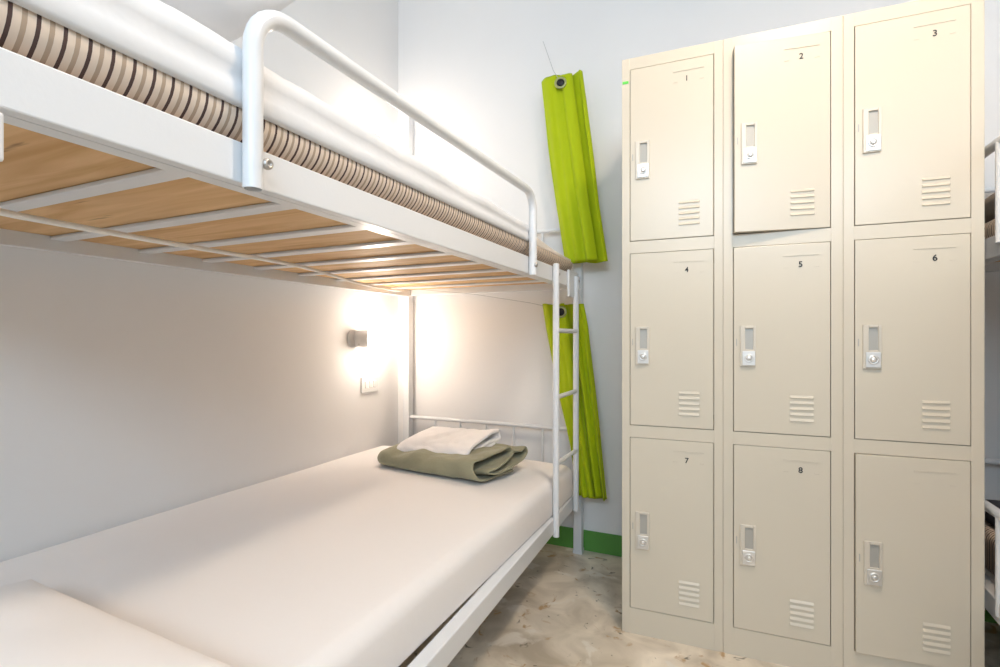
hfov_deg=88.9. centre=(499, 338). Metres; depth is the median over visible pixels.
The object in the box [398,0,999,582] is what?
wall
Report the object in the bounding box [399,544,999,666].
floor
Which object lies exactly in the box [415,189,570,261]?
pad
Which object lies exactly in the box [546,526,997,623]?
baseboard
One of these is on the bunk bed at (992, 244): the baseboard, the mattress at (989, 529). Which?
the mattress at (989, 529)
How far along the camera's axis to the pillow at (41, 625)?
0.69 m
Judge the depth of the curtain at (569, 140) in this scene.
2.12 m
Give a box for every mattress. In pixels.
[0,0,572,271]
[0,446,571,666]
[985,219,994,238]
[985,520,994,575]
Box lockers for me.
[622,0,984,666]
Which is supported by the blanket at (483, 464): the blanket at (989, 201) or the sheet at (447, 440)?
the sheet at (447, 440)
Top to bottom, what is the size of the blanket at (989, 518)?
0.056 m
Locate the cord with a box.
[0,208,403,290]
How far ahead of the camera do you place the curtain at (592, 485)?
2.13 m
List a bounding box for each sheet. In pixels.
[8,0,528,241]
[397,426,500,454]
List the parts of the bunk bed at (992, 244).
rail, rail, guard rail, guard rail, rail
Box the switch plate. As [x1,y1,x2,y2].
[361,376,378,392]
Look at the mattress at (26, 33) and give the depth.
0.64 m
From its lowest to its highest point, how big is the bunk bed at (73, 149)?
2.036 m
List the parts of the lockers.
handle, handle, handle, door, door, door, handle, handle, handle, door, door, door, handle, handle, handle, door, door, door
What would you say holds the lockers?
on the floor
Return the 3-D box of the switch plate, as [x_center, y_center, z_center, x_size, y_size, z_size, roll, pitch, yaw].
[-0.619,0.219,2.430,0.012,0.074,0.125,0,0,25]
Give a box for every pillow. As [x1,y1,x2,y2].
[0,579,232,666]
[159,0,294,41]
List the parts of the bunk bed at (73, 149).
corner plate, rail, rail, guard rail, leg, rail, rail, ladder rail, ladder rail, leg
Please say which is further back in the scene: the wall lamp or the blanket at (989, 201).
the wall lamp
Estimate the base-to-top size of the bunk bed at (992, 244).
2.036 m
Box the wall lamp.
[347,328,387,348]
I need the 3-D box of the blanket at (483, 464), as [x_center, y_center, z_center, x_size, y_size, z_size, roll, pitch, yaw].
[-0.197,0.456,2.025,0.579,0.102,0.348,0,0,36]
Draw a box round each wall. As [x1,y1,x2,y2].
[0,0,397,561]
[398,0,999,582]
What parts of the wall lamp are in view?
lamp shade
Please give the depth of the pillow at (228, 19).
0.74 m
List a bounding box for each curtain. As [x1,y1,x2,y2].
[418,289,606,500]
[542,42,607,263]
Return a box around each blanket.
[377,443,527,481]
[985,193,994,222]
[985,499,999,526]
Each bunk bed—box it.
[0,10,583,666]
[985,135,999,624]
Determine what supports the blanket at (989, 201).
on the mattress at (989, 226)
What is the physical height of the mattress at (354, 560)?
0.141 m
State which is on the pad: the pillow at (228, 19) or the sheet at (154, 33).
the sheet at (154, 33)
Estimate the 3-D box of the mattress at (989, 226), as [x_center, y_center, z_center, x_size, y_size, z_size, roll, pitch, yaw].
[1.411,-0.291,0.566,0.846,0.073,1.910,0,0,25]
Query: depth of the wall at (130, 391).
1.62 m

